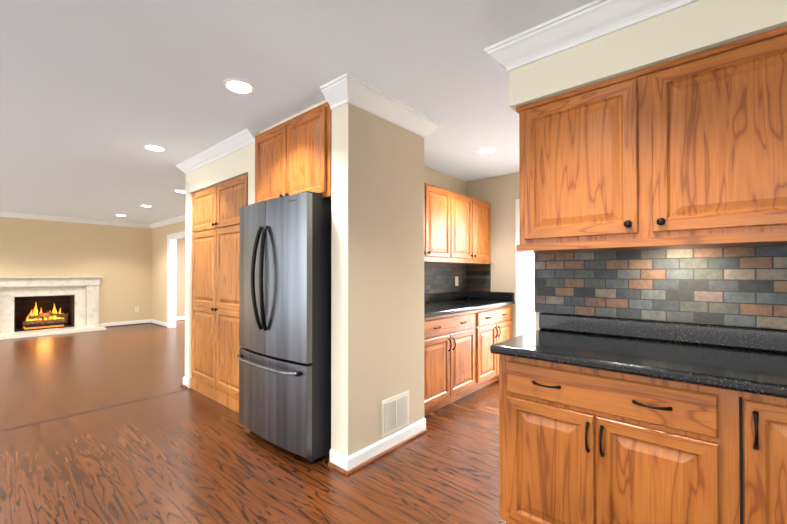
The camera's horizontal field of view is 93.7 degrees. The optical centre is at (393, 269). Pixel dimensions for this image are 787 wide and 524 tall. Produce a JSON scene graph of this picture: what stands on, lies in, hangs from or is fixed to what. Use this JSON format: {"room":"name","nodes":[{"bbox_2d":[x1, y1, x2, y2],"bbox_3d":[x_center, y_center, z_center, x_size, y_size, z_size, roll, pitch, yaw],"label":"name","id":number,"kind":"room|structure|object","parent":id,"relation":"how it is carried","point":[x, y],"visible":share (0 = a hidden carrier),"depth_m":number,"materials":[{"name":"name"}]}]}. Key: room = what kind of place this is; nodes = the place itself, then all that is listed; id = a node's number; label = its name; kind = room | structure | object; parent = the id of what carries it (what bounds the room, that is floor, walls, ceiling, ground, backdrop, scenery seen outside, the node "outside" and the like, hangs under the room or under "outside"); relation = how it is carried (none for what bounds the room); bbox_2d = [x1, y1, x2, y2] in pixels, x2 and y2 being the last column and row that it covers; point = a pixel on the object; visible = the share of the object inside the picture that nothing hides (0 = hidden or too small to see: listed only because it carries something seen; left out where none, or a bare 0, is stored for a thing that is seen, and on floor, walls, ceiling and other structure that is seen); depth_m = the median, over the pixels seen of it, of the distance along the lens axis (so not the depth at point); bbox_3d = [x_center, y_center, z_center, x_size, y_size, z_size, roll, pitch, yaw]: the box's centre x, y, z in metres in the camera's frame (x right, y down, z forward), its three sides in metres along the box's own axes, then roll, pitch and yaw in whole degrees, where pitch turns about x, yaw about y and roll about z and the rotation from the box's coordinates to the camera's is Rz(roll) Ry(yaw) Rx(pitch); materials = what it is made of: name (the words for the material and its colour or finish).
{"room":"kitchen","nodes":[
{"label":"kitchen","id":0,"kind":"room"},
{"bbox_2d":[0,217,184,324],"bbox_3d":[-6.977,0.102,8.150,0.150,2.440,10.500,0,-1,41],"label":"wall","id":1,"kind":"structure","parent":0,"point":[119,258],"depth_m":8.38,"materials":[{"name":"beige paint"}]},
{"bbox_2d":[0,212,148,227],"bbox_3d":[-8.155,-1.085,6.634,0.077,0.092,6.650,0,-1,41],"label":"crown molding","id":2,"kind":"structure","parent":1,"relation":"attached to","point":[2,214],"depth_m":7.97,"materials":[{"name":"white"}]},
{"bbox_2d":[101,319,149,326],"bbox_3d":[-6.331,1.276,8.744,0.031,0.102,0.939,0,-1,41],"label":"baseboard","id":3,"kind":"structure","parent":1,"relation":"attached to","point":[123,323],"depth_m":8.73,"materials":[{"name":"white wood"}]},
{"bbox_2d":[176,316,184,320],"bbox_3d":[-4.685,1.292,10.636,0.031,0.102,3.725,0,-1,41],"label":"baseboard","id":4,"kind":"structure","parent":1,"relation":"attached to","point":[183,317],"depth_m":9.63,"materials":[{"name":"white wood"}]},
{"bbox_2d":[151,221,184,322],"bbox_3d":[-3.657,0.094,7.197,6.110,2.440,0.120,0,-1,41],"label":"wall","id":5,"kind":"structure","parent":0,"point":[159,273],"depth_m":8.73,"materials":[{"name":"beige paint"}]},
{"bbox_2d":[150,319,166,327],"bbox_3d":[-5.582,1.276,8.762,1.140,0.102,0.031,0,-1,41],"label":"baseboard","id":6,"kind":"structure","parent":5,"relation":"attached to","point":[155,322],"depth_m":8.75,"materials":[{"name":"white wood"}]},
{"bbox_2d":[149,215,184,227],"bbox_3d":[-3.688,-1.081,7.105,6.022,0.092,0.077,0,-1,41],"label":"crown molding","id":7,"kind":"structure","parent":5,"relation":"attached to","point":[180,218],"depth_m":8.31,"materials":[{"name":"white"}]},
{"bbox_2d":[167,231,184,327],"bbox_3d":[-4.478,0.260,7.913,1.650,2.120,0.165,0,-1,41],"label":"door frame","id":8,"kind":"structure","parent":5,"relation":"attached to","point":[171,273],"depth_m":8.37,"materials":[{"name":"white"}]},
{"bbox_2d":[185,172,192,387],"bbox_3d":[-1.804,0.071,4.579,0.123,2.440,1.400,0,-1,41],"label":"wall","id":9,"kind":"structure","parent":0,"point":[188,273],"depth_m":4.03,"materials":[{"name":"white paint"}]},
{"bbox_2d":[181,376,188,386],"bbox_3d":[-1.888,1.241,4.587,0.034,0.102,1.380,0,-1,41],"label":"baseboard","id":10,"kind":"structure","parent":9,"relation":"attached to","point":[185,384],"depth_m":4.03,"materials":[{"name":"white wood"}]},
{"bbox_2d":[176,128,255,173],"bbox_3d":[-1.784,-1.111,3.592,1.615,0.092,0.077,0,-1,41],"label":"crown molding","id":11,"kind":"structure","parent":9,"relation":"attached to","point":[239,140],"depth_m":3.45,"materials":[{"name":"white wood"}]},
{"bbox_2d":[190,146,247,192],"bbox_3d":[-1.512,-0.997,3.857,1.277,0.315,0.680,0,-1,41],"label":"soffit","id":12,"kind":"structure","parent":0,"point":[233,165],"depth_m":3.53,"materials":[{"name":"beige paint"}]},
{"bbox_2d":[0,320,505,523],"bbox_3d":[-1.354,1.313,4.242,13.750,0.051,12.000,0,-1,41],"label":"floor","id":13,"kind":"structure","parent":0,"point":[192,456],"depth_m":2.50,"materials":[{"name":"brown wood"}]},
{"bbox_2d":[0,276,105,339],"bbox_3d":[-7.261,0.732,7.703,0.940,1.172,1.860,0,-1,41],"label":"fireplace","id":14,"kind":"object","parent":13,"relation":"on","point":[36,306],"visible":1,"depth_m":7.79,"materials":[{"name":"stone"}]},
{"bbox_2d":[190,174,247,412],"bbox_3d":[-1.534,0.224,3.821,1.273,2.122,0.597,0,-1,41],"label":"tall cabinet","id":15,"kind":"object","parent":13,"relation":"on","point":[215,346],"visible":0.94,"depth_m":3.55,"materials":[{"name":"brown wood"}]},
{"bbox_2d":[237,191,331,462],"bbox_3d":[-0.660,0.388,2.904,0.895,1.778,0.920,0,-1,41],"label":"fridge","id":16,"kind":"object","parent":13,"relation":"on","point":[284,357],"visible":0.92,"depth_m":2.48,"materials":[{"name":"grey metal"}]},
{"bbox_2d":[424,305,511,415],"bbox_3d":[0.590,0.849,3.885,0.653,0.874,1.887,0,-1,41],"label":"base cabinet","id":17,"kind":"object","parent":13,"relation":"on","point":[461,360],"visible":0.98,"depth_m":3.51,"materials":[{"name":"brown wood"}]},
{"bbox_2d":[424,291,514,317],"bbox_3d":[0.585,0.340,3.889,0.646,0.140,1.894,0,-1,41],"label":"countertop","id":18,"kind":"structure","parent":17,"relation":"on","point":[441,304],"depth_m":4.17,"materials":[{"name":"black stone"}]},
{"bbox_2d":[499,354,726,523],"bbox_3d":[1.002,0.830,1.680,0.834,0.874,0.618,0,-1,41],"label":"base cabinet","id":19,"kind":"object","parent":13,"relation":"on","point":[580,445],"depth_m":1.43,"materials":[{"name":"brown wood"}]},
{"bbox_2d":[723,389,786,523],"bbox_3d":[1.513,0.826,1.235,0.578,0.874,0.618,0,-1,41],"label":"base cabinet","id":20,"kind":"object","parent":13,"relation":"on","point":[754,425],"depth_m":1.16,"materials":[{"name":"brown wood"}]},
{"bbox_2d":[490,313,786,398],"bbox_3d":[2.018,0.313,0.780,3.606,0.140,0.646,0,-1,41],"label":"countertop","id":21,"kind":"structure","parent":20,"relation":"on","point":[753,360],"depth_m":1.58,"materials":[{"name":"black stone"}]},
{"bbox_2d":[248,131,259,204],"bbox_3d":[-0.978,0.061,3.383,0.140,2.440,0.680,0,-1,41],"label":"wall","id":22,"kind":"structure","parent":0,"point":[251,173],"depth_m":3.14,"materials":[{"name":"beige paint"}]},
{"bbox_2d":[260,100,326,133],"bbox_3d":[-0.542,-1.139,3.033,0.990,0.045,0.650,0,-1,41],"label":"soffit","id":23,"kind":"structure","parent":0,"point":[306,110],"depth_m":2.78,"materials":[{"name":"beige"}]},
{"bbox_2d":[0,0,594,223],"bbox_3d":[-1.354,-1.181,4.264,13.750,0.060,12.000,0,-1,41],"label":"ceiling","id":24,"kind":"structure","parent":0,"point":[96,96],"depth_m":2.27,"materials":[{"name":"white paint"}]},
{"bbox_2d":[143,144,166,151],"bbox_3d":[-2.269,-1.153,3.509,0.190,0.008,0.190,0,-1,41],"label":"recessed light","id":25,"kind":"object","parent":24,"relation":"in","point":[154,148],"visible":1,"depth_m":3.51,"materials":[{"name":"white"}]},
{"bbox_2d":[223,79,254,93],"bbox_3d":[-0.983,-1.163,2.351,0.190,0.008,0.190,0,-1,41],"label":"recessed light","id":26,"kind":"object","parent":24,"relation":"in","point":[239,86],"visible":1,"depth_m":2.34,"materials":[{"name":"white"}]},
{"bbox_2d":[477,147,496,153],"bbox_3d":[0.902,-1.153,3.573,0.190,0.008,0.190,0,-1,41],"label":"recessed light","id":27,"kind":"object","parent":24,"relation":"in","point":[484,150],"visible":0.98,"depth_m":3.56,"materials":[{"name":"white"}]},
{"bbox_2d":[331,103,423,455],"bbox_3d":[-0.082,0.055,2.676,0.160,2.440,0.810,0,-1,41],"label":"wall","id":28,"kind":"structure","parent":0,"point":[377,280],"depth_m":2.49,"materials":[{"name":"beige paint"}]},
{"bbox_2d":[328,418,427,476],"bbox_3d":[-0.079,1.224,2.644,0.189,0.102,0.843,0,-1,41],"label":"baseboard","id":29,"kind":"structure","parent":28,"relation":"attached to","point":[345,465],"depth_m":2.47,"materials":[{"name":"white wood"}]},
{"bbox_2d":[320,73,440,138],"bbox_3d":[-0.045,-1.107,2.654,0.254,0.115,1.002,0,-1,41],"label":"crown molding","id":30,"kind":"structure","parent":28,"relation":"attached to","point":[345,88],"depth_m":2.44,"materials":[{"name":"white wood"}]},
{"bbox_2d":[381,391,408,437],"bbox_3d":[0.019,1.035,2.653,0.012,0.250,0.300,0,-1,41],"label":"air vent","id":31,"kind":"object","parent":28,"relation":"in","point":[394,413],"visible":1,"depth_m":2.64,"materials":[{"name":"beige metal"}]},
{"bbox_2d":[424,166,466,293],"bbox_3d":[0.334,0.068,4.190,0.120,2.440,2.020,0,-1,41],"label":"wall","id":32,"kind":"structure","parent":0,"point":[442,180],"depth_m":4.43,"materials":[{"name":"beige paint"}]},
{"bbox_2d":[424,183,451,262],"bbox_3d":[0.166,-0.469,3.640,0.347,0.735,0.942,0,-1,41],"label":"upper cabinet","id":33,"kind":"object","parent":32,"relation":"attached to","point":[437,200],"depth_m":3.70,"materials":[{"name":"brown wood"}]},
{"bbox_2d":[424,263,490,293],"bbox_3d":[0.465,0.092,3.998,0.330,0.355,1.897,0,-1,41],"label":"backsplash","id":34,"kind":"structure","parent":32,"relation":"attached to","point":[439,277],"depth_m":4.58,"materials":[{"name":"tile"}]},
{"bbox_2d":[455,276,457,285],"bbox_3d":[0.793,0.144,4.591,0.018,0.115,0.070,0,-1,41],"label":"outlet","id":35,"kind":"object","parent":34,"relation":"attached to","point":[456,280],"visible":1,"depth_m":4.58,"materials":[{"name":"beige plastic"}]},
{"bbox_2d":[452,191,491,262],"bbox_3d":[0.785,-0.463,4.352,0.347,0.735,0.945,0,-1,41],"label":"upper cabinet","id":36,"kind":"object","parent":32,"relation":"attached to","point":[456,228],"depth_m":4.19,"materials":[{"name":"brown wood"}]},
{"bbox_2d":[467,173,519,337],"bbox_3d":[1.667,0.069,4.290,1.760,2.440,0.120,0,-1,41],"label":"wall","id":37,"kind":"structure","parent":0,"point":[500,194],"depth_m":4.51,"materials":[{"name":"beige paint"}]},
{"bbox_2d":[515,199,528,336],"bbox_3d":[1.870,0.228,4.111,0.980,2.120,0.160,0,-1,41],"label":"door frame","id":38,"kind":"structure","parent":37,"relation":"attached to","point":[522,293],"depth_m":4.34,"materials":[{"name":"white"}]},
{"bbox_2d":[509,0,786,110],"bbox_3d":[2.199,-1.029,0.827,3.880,0.303,0.360,0,-1,41],"label":"soffit","id":39,"kind":"structure","parent":0,"point":[694,27],"depth_m":1.56,"materials":[{"name":"beige paint"}]},
{"bbox_2d":[484,0,698,74],"bbox_3d":[2.131,-1.123,0.823,3.976,0.115,0.456,0,-1,41],"label":"crown molding","id":40,"kind":"structure","parent":39,"relation":"attached to","point":[593,20],"depth_m":1.70,"materials":[{"name":"white wood"}]},
{"bbox_2d":[535,312,786,330],"bbox_3d":[2.356,0.041,0.999,3.880,2.440,0.120,0,-1,41],"label":"wall","id":41,"kind":"structure","parent":0,"point":[537,321],"depth_m":2.21,"materials":[{"name":"beige"}]},
{"bbox_2d":[516,26,786,249],"bbox_3d":[1.185,-0.500,1.720,1.104,0.735,0.333,0,-1,41],"label":"upper cabinet","id":42,"kind":"object","parent":41,"relation":"attached to","point":[688,152],"depth_m":1.54,"materials":[{"name":"brown wood"}]},
{"bbox_2d":[534,246,786,328],"bbox_3d":[2.218,0.067,1.031,3.630,0.355,0.013,0,-1,41],"label":"backsplash","id":43,"kind":"structure","parent":41,"relation":"attached to","point":[740,286],"depth_m":1.78,"materials":[{"name":"tile"}]},
{"label":"outside","id":44,"kind":"structure","parent":0,"visible":0},
{"bbox_2d":[529,253,534,332],"bbox_3d":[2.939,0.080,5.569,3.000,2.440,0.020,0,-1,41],"label":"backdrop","id":45,"kind":"structure","parent":44,"point":[531,298],"depth_m":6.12,"materials":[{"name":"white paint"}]},
{"bbox_3d":[-0.870,0.065,3.819,2.530,2.440,0.120,0,-1,41],"label":"wall","id":46,"kind":"structure","parent":0,"visible":0},
{"bbox_2d":[255,102,331,202],"bbox_3d":[-0.574,-0.796,2.993,0.980,0.633,0.739,0,-1,41],"label":"upper cabinet","id":47,"kind":"object","parent":46,"relation":"attached to","point":[293,156],"visible":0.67,"depth_m":2.65,"materials":[{"name":"brown wood"}]}
]}

